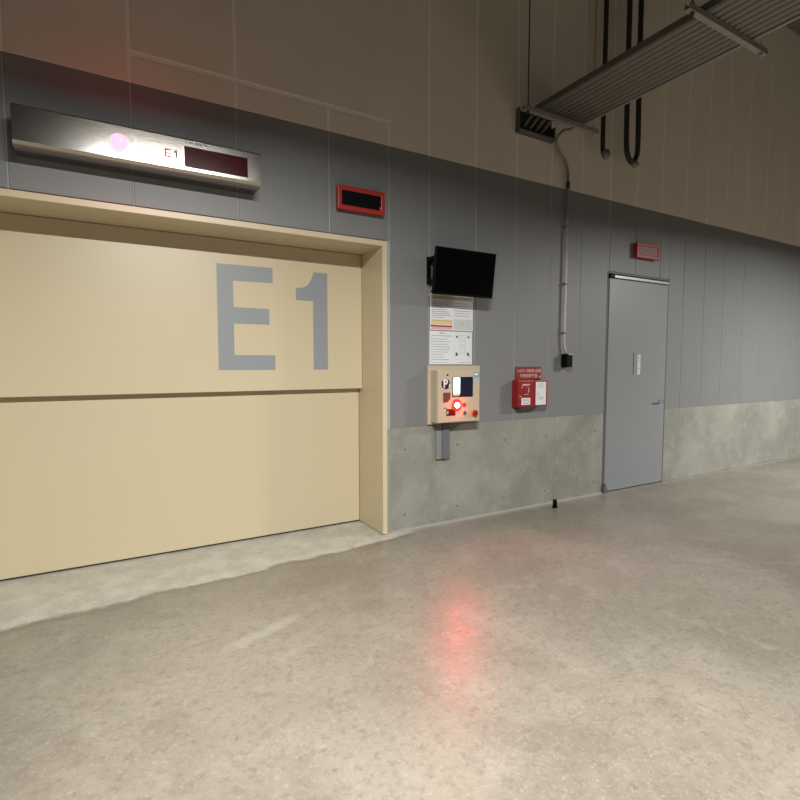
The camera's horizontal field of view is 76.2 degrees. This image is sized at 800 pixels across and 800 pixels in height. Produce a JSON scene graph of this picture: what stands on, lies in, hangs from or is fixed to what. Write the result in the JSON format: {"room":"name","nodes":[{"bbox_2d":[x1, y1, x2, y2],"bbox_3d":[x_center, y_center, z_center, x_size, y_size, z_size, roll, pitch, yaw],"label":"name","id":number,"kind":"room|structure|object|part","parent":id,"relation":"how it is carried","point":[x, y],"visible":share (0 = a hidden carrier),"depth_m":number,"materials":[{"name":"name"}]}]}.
{"room":"parking garage","nodes":[
{"label":"parking garage","id":0,"kind":"room"},
{"bbox_2d":[0,456,799,799],"bbox_3d":[4.229,1.423,1.893,17.000,0.200,10.300,-2,5,-30],"label":"floor","id":1,"kind":"structure","parent":0,"point":[642,642],"depth_m":2.54,"materials":[{"name":"concrete"}]},
{"bbox_2d":[390,492,601,533],"bbox_3d":[1.101,1.096,5.081,2.729,0.014,0.020,-2,5,-30],"label":"trim","id":2,"kind":"structure","parent":1,"relation":"on","point":[534,505],"depth_m":4.94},
{"bbox_2d":[552,499,557,507],"bbox_3d":[1.575,1.053,5.186,0.044,0.085,0.044,-2,5,-30],"label":"stopper","id":3,"kind":"object","parent":1,"relation":"on","point":[554,500],"visible":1,"depth_m":5.17,"materials":[{"name":"black plastic"}]},
{"bbox_3d":[1.575,1.048,5.185,0.043,0.075,0.044,-2,5,-30],"label":"post","id":4,"kind":"part","parent":3,"relation":"part of","materials":[{"name":"black plastic"}]},
{"bbox_2d":[0,0,799,427],"bbox_3d":[2.017,-2.485,5.447,17.000,5.291,0.120,-2,5,-30],"label":"wall","id":5,"kind":"structure","parent":0,"point":[415,103],"depth_m":4.63,"materials":[{"name":"grey paint"}]},
{"bbox_2d":[10,102,260,194],"bbox_3d":[-1.576,-1.551,3.198,1.368,0.225,0.268,-2,5,-30],"label":"elevator indicator panel","id":6,"kind":"object","parent":5,"relation":"attached to","point":[37,133],"visible":1,"depth_m":3.10,"materials":[{"name":"silver metal"}]},
{"bbox_2d":[109,134,128,151],"bbox_3d":[-1.668,-1.537,3.029,0.100,0.100,0.067,-2,5,-30],"label":"warning lamp","id":7,"kind":"object","parent":6,"relation":"attached to","point":[117,142],"depth_m":3.03,"materials":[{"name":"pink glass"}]},
{"bbox_2d":[0,188,386,580],"bbox_3d":[-1.534,-0.044,3.760,3.000,2.462,0.520,-2,5,-30],"label":"door","id":8,"kind":"structure","parent":5,"relation":"in","point":[170,381],"depth_m":3.84,"materials":[{"name":"beige metal"}]},
{"bbox_2d":[336,184,384,216],"bbox_3d":[-0.314,-1.579,4.051,0.412,0.183,0.059,-2,5,-30],"label":"warning sign","id":9,"kind":"object","parent":5,"relation":"attached to","point":[348,198],"visible":1,"depth_m":4.02,"materials":[{"name":"red plastic"}]},
{"bbox_2d":[387,241,389,533],"bbox_3d":[-0.112,-0.086,4.333,0.035,2.475,0.054,-2,5,-30],"label":"trim","id":10,"kind":"structure","parent":5,"relation":"attached to","point":[388,242],"depth_m":4.31,"materials":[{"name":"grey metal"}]},
{"bbox_2d":[435,423,449,459],"bbox_3d":[0.384,0.375,4.608,0.142,0.318,0.030,-2,5,-30],"label":"duct","id":11,"kind":"object","parent":5,"relation":"attached to","point":[442,431],"visible":1,"depth_m":4.59,"materials":[{"name":"grey metal"}]},
{"bbox_2d":[429,331,471,363],"bbox_3d":[0.464,-0.471,4.612,0.470,0.296,0.004,-2,5,-30],"label":"notice sheet","id":12,"kind":"object","parent":5,"relation":"attached to","point":[445,347],"visible":1,"depth_m":4.61,"materials":[{"name":"white paper"}]},
{"bbox_2d":[430,292,472,330],"bbox_3d":[0.469,-0.791,4.592,0.473,0.330,0.004,-2,5,-30],"label":"notice sheet","id":13,"kind":"object","parent":5,"relation":"attached to","point":[447,312],"visible":0.99,"depth_m":4.59,"materials":[{"name":"white paper"}]},
{"bbox_2d":[427,366,479,424],"bbox_3d":[0.528,-0.047,4.582,0.579,0.523,0.171,-2,5,-30],"label":"control panel","id":14,"kind":"object","parent":5,"relation":"attached to","point":[453,392],"visible":1,"depth_m":4.50,"materials":[{"name":"metal"}]},
{"bbox_2d":[452,399,461,410],"bbox_3d":[0.508,0.046,4.505,0.110,0.110,0.027,-2,5,-30],"label":"lamp","id":15,"kind":"object","parent":14,"relation":"attached to","point":[456,403],"depth_m":4.50,"materials":[{"name":"red"}]},
{"bbox_2d":[427,246,495,298],"bbox_3d":[0.515,-1.093,4.460,0.638,0.390,0.244,-2,5,-30],"label":"television","id":16,"kind":"object","parent":5,"relation":"attached to","point":[456,272],"visible":1,"depth_m":4.37,"materials":[{"name":"black plastic"}]},
{"bbox_2d":[515,367,540,379],"bbox_3d":[1.283,-0.268,5.096,0.340,0.128,0.015,-2,5,-30],"label":"sign plate","id":17,"kind":"object","parent":5,"relation":"attached to","point":[521,373],"visible":1,"depth_m":5.08,"materials":[{"name":"red"}]},
{"bbox_2d":[512,380,547,409],"bbox_3d":[1.294,-0.052,5.060,0.394,0.297,0.112,-2,5,-30],"label":"box","id":18,"kind":"object","parent":5,"relation":"attached to","point":[526,394],"visible":1,"depth_m":5.00,"materials":[{"name":"red metal"}]},
{"bbox_2d":[515,107,555,143],"bbox_3d":[1.316,-2.651,4.928,0.480,0.220,0.054,-2,5,-30],"label":"vent","id":19,"kind":"object","parent":5,"relation":"attached to","point":[549,135],"depth_m":4.93,"materials":[{"name":"grey metal"}]},
{"bbox_2d":[522,114,533,127],"bbox_3d":[1.228,-2.644,4.793,0.039,0.109,0.195,-3,5,-41],"label":"pipe","id":20,"kind":"object","parent":19,"relation":"attached to","point":[531,115],"visible":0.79,"depth_m":4.80,"materials":[{"name":"grey metal"}]},
{"bbox_2d":[528,116,539,129],"bbox_3d":[1.297,-2.647,4.832,0.039,0.109,0.195,-3,5,-41],"label":"pipe","id":21,"kind":"object","parent":19,"relation":"attached to","point":[538,117],"visible":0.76,"depth_m":4.84,"materials":[{"name":"grey metal"}]},
{"bbox_3d":[1.304,-2.657,4.948,0.456,0.200,0.006,-2,5,-30],"label":"plate","id":22,"kind":"part","parent":19,"relation":"part of","materials":[{"name":"black metal"}]},
{"bbox_2d":[534,118,546,131],"bbox_3d":[1.367,-2.649,4.873,0.039,0.109,0.195,-3,5,-41],"label":"pipe","id":23,"kind":"object","parent":19,"relation":"attached to","point":[544,119],"visible":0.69,"depth_m":4.88,"materials":[{"name":"grey metal"}]},
{"bbox_2d":[540,120,552,133],"bbox_3d":[1.436,-2.652,4.913,0.039,0.109,0.195,-3,5,-41],"label":"pipe","id":24,"kind":"object","parent":19,"relation":"attached to","point":[550,121],"visible":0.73,"depth_m":4.92,"materials":[{"name":"grey metal"}]},
{"bbox_2d":[555,127,573,353],"bbox_3d":[1.644,-1.601,5.097,0.145,2.276,0.331,3,5,40],"label":"conduit","id":25,"kind":"object","parent":5,"relation":"attached to","point":[566,226],"visible":0.94,"depth_m":5.21,"materials":[{"name":"grey"}]},
{"bbox_2d":[561,354,572,366],"bbox_3d":[1.736,-0.412,5.306,0.080,0.141,0.088,-2,5,-30],"label":"switch box","id":26,"kind":"object","parent":5,"relation":"attached to","point":[566,359],"visible":1,"depth_m":5.28,"materials":[{"name":"black plastic"}]},
{"bbox_2d":[390,399,799,530],"bbox_3d":[2.017,0.607,5.660,17.000,0.909,0.121,-2,5,-30],"label":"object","id":27,"kind":"structure","parent":5,"relation":"attached to","point":[492,466],"depth_m":5.27,"materials":[{"name":"concrete"}]},
{"bbox_2d":[601,271,668,493],"bbox_3d":[2.763,-0.202,5.987,1.127,2.478,0.170,-2,5,-30],"label":"door","id":28,"kind":"structure","parent":5,"relation":"in","point":[637,305],"depth_m":5.94,"materials":[{"name":"grey paint"}]},
{"bbox_3d":[2.720,-0.423,5.917,0.035,0.250,0.008,-2,5,-30],"label":"latch plate","id":29,"kind":"part","parent":28,"relation":"part of","materials":[{"name":"grey paint"}]},
{"bbox_3d":[2.790,-0.413,5.961,0.060,0.233,0.004,-2,5,-30],"label":"name plate","id":30,"kind":"part","parent":28,"relation":"part of","materials":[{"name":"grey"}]},
{"bbox_3d":[2.809,-1.391,5.914,0.993,0.032,0.024,-2,5,-30],"label":"closer rail","id":31,"kind":"part","parent":28,"relation":"part of","materials":[{"name":"grey metal"}]},
{"bbox_2d":[633,242,659,260],"bbox_3d":[2.840,-1.709,5.876,0.420,0.170,0.059,-2,5,-30],"label":"warning sign","id":32,"kind":"object","parent":5,"relation":"attached to","point":[641,250],"visible":1,"depth_m":5.84,"materials":[{"name":"red plastic"}]},
{"bbox_2d":[785,18,799,35],"bbox_3d":[4.229,-4.962,1.452,17.000,0.200,10.300,-2,5,-30],"label":"ceiling","id":33,"kind":"structure","parent":0,"point":[794,26],"depth_m":7.18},
{"bbox_2d":[600,0,610,159],"bbox_3d":[2.119,-3.801,5.191,0.088,2.630,0.118,-2,5,-30],"label":"hose","id":34,"kind":"object","parent":33,"relation":"hanging from","point":[605,153],"visible":0.8,"depth_m":5.23,"materials":[{"name":"black rubber"}]},
{"bbox_2d":[624,0,643,167],"bbox_3d":[2.481,-3.814,5.382,0.255,2.631,0.072,-2,5,-30],"label":"hose","id":35,"kind":"object","parent":33,"relation":"hanging from","point":[634,163],"visible":0.77,"depth_m":5.39,"materials":[{"name":"black rubber"}]},
{"bbox_2d":[522,0,799,135],"bbox_3d":[2.740,-3.709,2.724,0.990,2.475,4.840,-2,5,-30],"label":"cable tray","id":36,"kind":"object","parent":33,"relation":"hanging from","point":[701,13],"visible":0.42,"depth_m":3.84,"materials":[{"name":"metal"}]},
{"bbox_3d":[1.165,-3.835,4.558,0.026,2.475,0.030,-2,5,-30],"label":"hanger rod","id":37,"kind":"part","parent":36,"relation":"part of","materials":[{"name":"black metal"}]},
{"bbox_3d":[1.926,-3.866,4.998,0.026,2.475,0.030,-2,5,-30],"label":"hanger rod","id":38,"kind":"part","parent":36,"relation":"part of","materials":[{"name":"metal"}]},
{"bbox_3d":[2.476,-2.562,2.650,0.024,0.054,4.840,-2,5,-30],"label":"rail","id":39,"kind":"part","parent":36,"relation":"part of","materials":[{"name":"grey metal"}]},
{"bbox_2d":[542,0,735,109],"bbox_3d":[2.520,-2.560,2.670,0.048,0.047,4.830,-2,5,-30],"label":"pipe","id":40,"kind":"object","parent":36,"relation":"on","point":[728,2],"visible":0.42,"depth_m":3.86,"materials":[{"name":"grey metal"}]},
{"bbox_2d":[545,0,746,111],"bbox_3d":[2.574,-2.562,2.701,0.048,0.047,4.830,-2,5,-30],"label":"pipe","id":41,"kind":"object","parent":36,"relation":"on","point":[734,4],"visible":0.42,"depth_m":3.88,"materials":[{"name":"grey metal"}]},
{"bbox_2d":[550,0,757,113],"bbox_3d":[2.628,-2.564,2.732,0.048,0.047,4.830,-2,5,-30],"label":"pipe","id":42,"kind":"object","parent":36,"relation":"on","point":[745,4],"visible":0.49,"depth_m":3.88,"materials":[{"name":"grey metal"}]},
{"bbox_2d":[555,0,768,114],"bbox_3d":[2.682,-2.566,2.764,0.048,0.047,4.830,-2,5,-30],"label":"pipe","id":43,"kind":"object","parent":36,"relation":"on","point":[754,5],"visible":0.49,"depth_m":3.89,"materials":[{"name":"grey metal"}]},
{"bbox_2d":[559,0,779,116],"bbox_3d":[2.736,-2.568,2.795,0.048,0.047,4.830,-2,5,-30],"label":"pipe","id":44,"kind":"object","parent":36,"relation":"on","point":[770,2],"visible":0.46,"depth_m":3.89,"materials":[{"name":"grey metal"}]},
{"bbox_2d":[565,0,791,118],"bbox_3d":[2.790,-2.571,2.826,0.048,0.047,4.830,-2,5,-30],"label":"pipe","id":45,"kind":"object","parent":36,"relation":"on","point":[781,2],"visible":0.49,"depth_m":3.90,"materials":[{"name":"grey metal"}]},
{"bbox_2d":[569,0,799,119],"bbox_3d":[2.844,-2.573,2.858,0.048,0.047,4.830,-2,5,-30],"label":"pipe","id":46,"kind":"object","parent":36,"relation":"on","point":[793,2],"visible":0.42,"depth_m":3.92,"materials":[{"name":"grey metal"}]},
{"bbox_2d":[574,2,799,121],"bbox_3d":[2.898,-2.575,2.889,0.048,0.047,4.830,-2,5,-30],"label":"pipe","id":47,"kind":"object","parent":36,"relation":"on","point":[796,6],"visible":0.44,"depth_m":3.95,"materials":[{"name":"grey metal"}]},
{"bbox_2d":[578,8,799,122],"bbox_3d":[2.953,-2.577,2.920,0.048,0.047,4.830,-2,5,-30],"label":"pipe","id":48,"kind":"object","parent":36,"relation":"on","point":[797,11],"visible":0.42,"depth_m":4.00,"materials":[{"name":"grey metal"}]},
{"bbox_3d":[2.995,-2.582,2.950,0.024,0.054,4.840,-2,5,-30],"label":"rail","id":49,"kind":"part","parent":36,"relation":"part of","materials":[{"name":"metal"}]},
{"bbox_3d":[1.918,-3.746,3.263,0.026,2.475,0.030,-2,5,-30],"label":"hanger rod","id":50,"kind":"part","parent":36,"relation":"part of","materials":[{"name":"black metal"}]},
{"bbox_3d":[2.679,-3.776,3.704,0.026,2.475,0.030,-2,5,-30],"label":"hanger rod","id":51,"kind":"part","parent":36,"relation":"part of","materials":[{"name":"metal"}]}
]}

